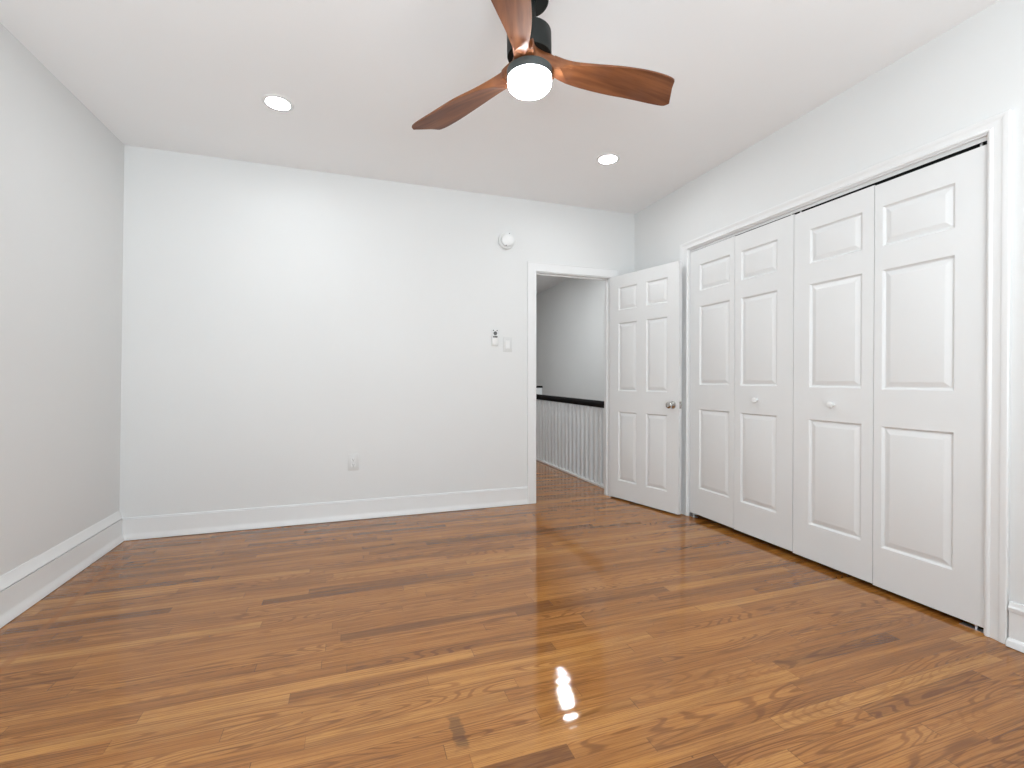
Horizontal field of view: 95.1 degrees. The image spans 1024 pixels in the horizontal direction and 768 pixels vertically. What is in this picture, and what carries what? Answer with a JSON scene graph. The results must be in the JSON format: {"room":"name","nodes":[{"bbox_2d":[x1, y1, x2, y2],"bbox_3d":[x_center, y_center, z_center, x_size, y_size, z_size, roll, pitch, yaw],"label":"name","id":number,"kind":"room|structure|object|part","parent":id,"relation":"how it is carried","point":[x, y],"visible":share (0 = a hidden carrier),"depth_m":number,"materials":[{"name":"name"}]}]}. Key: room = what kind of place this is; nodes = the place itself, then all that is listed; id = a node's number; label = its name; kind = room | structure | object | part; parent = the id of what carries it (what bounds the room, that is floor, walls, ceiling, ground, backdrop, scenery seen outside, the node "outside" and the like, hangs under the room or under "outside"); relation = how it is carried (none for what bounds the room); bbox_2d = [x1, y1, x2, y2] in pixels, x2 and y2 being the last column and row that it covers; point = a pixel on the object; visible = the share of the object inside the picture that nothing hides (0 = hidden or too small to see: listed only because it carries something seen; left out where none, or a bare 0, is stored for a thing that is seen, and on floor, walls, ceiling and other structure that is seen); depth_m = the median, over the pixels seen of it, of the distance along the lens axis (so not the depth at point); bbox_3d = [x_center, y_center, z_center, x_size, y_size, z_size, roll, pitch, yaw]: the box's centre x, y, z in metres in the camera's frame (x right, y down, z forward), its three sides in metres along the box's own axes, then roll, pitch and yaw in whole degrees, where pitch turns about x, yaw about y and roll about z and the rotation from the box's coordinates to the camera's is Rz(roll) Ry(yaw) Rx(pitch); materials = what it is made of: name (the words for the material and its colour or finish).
{"room":"empty bedroom","nodes":[
{"label":"empty bedroom","id":0,"kind":"room"},
{"bbox_2d":[0,23,123,575],"bbox_3d":[-1.898,-0.244,0.614,0.312,2.738,5.402,0,0,-19],"label":"wall","id":1,"kind":"structure","parent":0,"point":[62,168],"depth_m":2.45,"materials":[{"name":"paint"}]},
{"bbox_2d":[0,510,123,627],"bbox_3d":[-1.786,0.969,0.688,0.049,0.205,5.252,0,0,-19],"label":"baseboard","id":2,"kind":"structure","parent":1,"relation":"attached to","point":[22,587],"depth_m":2.43,"materials":[{"name":"wood"}]},
{"bbox_2d":[119,145,634,517],"bbox_3d":[-0.839,-0.264,3.825,4.407,2.738,0.100,0,0,-19],"label":"wall","id":3,"kind":"structure","parent":0,"point":[280,324],"depth_m":3.56,"materials":[{"name":"paint"}]},
{"bbox_2d":[121,486,527,540],"bbox_3d":[-1.261,0.978,3.629,2.959,0.151,0.032,0,0,-19],"label":"baseboard","id":4,"kind":"structure","parent":3,"relation":"attached to","point":[167,525],"depth_m":3.54,"materials":[{"name":"wood"}]},
{"bbox_2d":[348,454,358,470],"bbox_3d":[-1.234,0.608,3.638,0.080,0.128,0.009,0,0,-19],"label":"power outlet","id":5,"kind":"object","parent":3,"relation":"attached to","point":[353,459],"visible":1,"depth_m":3.63,"materials":[{"name":"plastic"}]},
{"bbox_2d":[491,329,497,345],"bbox_3d":[-0.145,-0.395,3.999,0.060,0.140,0.024,0,0,-19],"label":"remote","id":6,"kind":"object","parent":3,"relation":"attached to","point":[494,338],"visible":1,"depth_m":3.99,"materials":[{"name":"plastic"}]},
{"bbox_2d":[498,232,513,248],"bbox_3d":[-0.042,-1.232,4.010,0.144,0.144,0.062,0,0,-19],"label":"smoke detector","id":7,"kind":"object","parent":3,"relation":"attached to","point":[505,240],"visible":1,"depth_m":3.99,"materials":[{"name":"white plastic"}]},
{"bbox_2d":[503,337,511,351],"bbox_3d":[-0.037,-0.341,4.043,0.080,0.126,0.014,0,0,-19],"label":"light switch","id":8,"kind":"object","parent":3,"relation":"attached to","point":[507,341],"visible":1,"depth_m":4.04,"materials":[{"name":"plastic"}]},
{"bbox_2d":[527,261,618,503],"bbox_3d":[0.549,-0.010,4.298,0.907,2.125,0.117,0,0,-19],"label":"door frame","id":9,"kind":"structure","parent":3,"relation":"attached to","point":[534,269],"depth_m":4.13,"materials":[{"name":"wood"}]},
{"bbox_2d":[610,261,681,514],"bbox_3d":[1.137,0.028,4.049,0.159,2.026,0.768,0,0,-34],"label":"door","id":10,"kind":"structure","parent":9,"relation":"attached to","point":[646,304],"depth_m":4.00,"materials":[{"name":"wood"}]},
{"bbox_3d":[1.273,0.169,3.761,0.064,0.064,0.064,0,0,-34],"label":"knob","id":11,"kind":"part","parent":10,"relation":"part of","materials":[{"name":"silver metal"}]},
{"bbox_2d":[0,0,998,293],"bbox_3d":[-0.511,-1.662,3.779,5.300,0.100,10.700,0,0,-19],"label":"ceiling","id":12,"kind":"structure","parent":0,"point":[182,76],"depth_m":2.41,"materials":[{"name":"paint"}]},
{"bbox_2d":[262,94,293,111],"bbox_3d":[-1.337,-1.603,2.674,0.166,0.006,0.166,0,0,-19],"label":"recessed light","id":13,"kind":"object","parent":12,"relation":"in","point":[273,101],"visible":1,"depth_m":2.66,"materials":[{"name":"plastic"}]},
{"bbox_2d":[412,0,673,129],"bbox_3d":[0.203,-1.363,1.839,1.048,0.498,1.169,-1,0,-19],"label":"ceiling fan","id":14,"kind":"object","parent":12,"relation":"hanging from","point":[530,71],"visible":1,"depth_m":1.83,"materials":[{"name":"brown wood"}]},
{"bbox_3d":[-0.211,-1.223,2.054,0.596,0.055,0.149,0,0,41],"label":"blade","id":15,"kind":"part","parent":14,"relation":"part of","materials":[{"name":"brown wood"}]},
{"bbox_3d":[-0.021,-1.220,1.434,0.149,0.054,0.575,0,0,12],"label":"blade","id":16,"kind":"part","parent":14,"relation":"part of","materials":[{"name":"brown wood"}]},
{"bbox_3d":[0.068,-1.149,1.793,0.168,0.052,0.168,-1,0,-19],"label":"glass globe","id":17,"kind":"part","parent":14,"relation":"part of","materials":[{"name":"white glass"}]},
{"bbox_3d":[0.423,-1.224,1.897,0.580,0.054,0.149,0,0,-18],"label":"blade","id":18,"kind":"part","parent":14,"relation":"part of","materials":[{"name":"brown wood"}]},
{"bbox_2d":[596,153,619,164],"bbox_3d":[0.686,-1.605,3.346,0.166,0.006,0.166,0,0,-19],"label":"recessed light","id":19,"kind":"object","parent":12,"relation":"in","point":[610,158],"visible":1,"depth_m":3.34,"materials":[{"name":"plastic"}]},
{"bbox_2d":[0,460,1023,767],"bbox_3d":[-0.506,1.086,3.773,5.000,0.060,10.550,0,0,-19],"label":"floor","id":20,"kind":"structure","parent":0,"point":[577,626],"depth_m":1.86,"materials":[{"name":"brown wood"}]},
{"bbox_2d":[536,386,603,488],"bbox_3d":[0.630,1.338,5.781,0.165,2.612,2.619,0,0,-19],"label":"stair railing","id":21,"kind":"object","parent":20,"relation":"on","point":[549,451],"visible":0.7,"depth_m":5.46,"materials":[{"name":"white wood"}]},
{"bbox_3d":[0.369,1.346,6.638,0.088,2.585,0.090,0,0,-19],"label":"newel post","id":22,"kind":"part","parent":21,"relation":"part of","materials":[{"name":"white wood"}]},
{"bbox_3d":[0.586,0.188,5.759,0.066,0.100,2.619,0,0,-19],"label":"handrail","id":23,"kind":"part","parent":21,"relation":"part of","materials":[{"name":"black wood"}]},
{"bbox_3d":[0.583,1.033,5.763,0.065,0.022,2.619,0,0,-19],"label":"rail","id":24,"kind":"part","parent":21,"relation":"part of","materials":[{"name":"white wood"}]},
{"bbox_2d":[959,622,983,632],"bbox_3d":[2.024,1.052,2.050,0.030,0.034,0.089,0,0,-19],"label":"bracket","id":25,"kind":"object","parent":20,"relation":"on","point":[975,627],"visible":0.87,"depth_m":2.05,"materials":[{"name":"silver metal"}]},
{"bbox_2d":[536,278,604,483],"bbox_3d":[0.016,0.518,6.801,2.160,4.338,5.158,0,0,-19],"label":"wall","id":26,"kind":"structure","parent":0,"point":[569,313],"depth_m":7.17,"materials":[{"name":"paint"}]},
{"bbox_2d":[634,0,1023,604],"bbox_3d":[2.075,-0.249,1.978,0.100,2.738,5.392,0,0,-19],"label":"wall","id":27,"kind":"structure","parent":0,"point":[971,73],"depth_m":2.31,"materials":[{"name":"paint"}]},
{"bbox_2d":[690,214,794,550],"bbox_3d":[1.575,-0.018,3.309,0.068,2.091,0.922,0,0,-19],"label":"door","id":28,"kind":"structure","parent":27,"relation":"in","point":[742,285],"depth_m":3.23,"materials":[{"name":"wood"}]},
{"bbox_2d":[680,109,1012,644],"bbox_3d":[1.752,-0.032,2.888,0.119,2.189,2.028,0,0,-19],"label":"trim","id":29,"kind":"structure","parent":27,"relation":"attached to","point":[996,131],"depth_m":1.97,"materials":[{"name":"wood"}]},
{"bbox_2d":[793,143,986,627],"bbox_3d":[1.876,-0.002,2.434,0.068,2.093,0.920,0,0,-19],"label":"door","id":30,"kind":"structure","parent":27,"relation":"in","point":[890,276],"depth_m":2.32,"materials":[{"name":"wood"}]},
{"bbox_3d":[1.792,0.117,2.629,0.036,0.036,0.036,0,0,-19],"label":"knob","id":31,"kind":"part","parent":30,"relation":"part of","materials":[{"name":"white plastic"}]},
{"bbox_2d":[1006,601,1023,652],"bbox_3d":[2.447,0.986,0.713,0.044,0.179,2.542,0,0,-19],"label":"baseboard","id":32,"kind":"structure","parent":27,"relation":"attached to","point":[1015,640],"depth_m":1.89,"materials":[{"name":"wood"}]}
]}

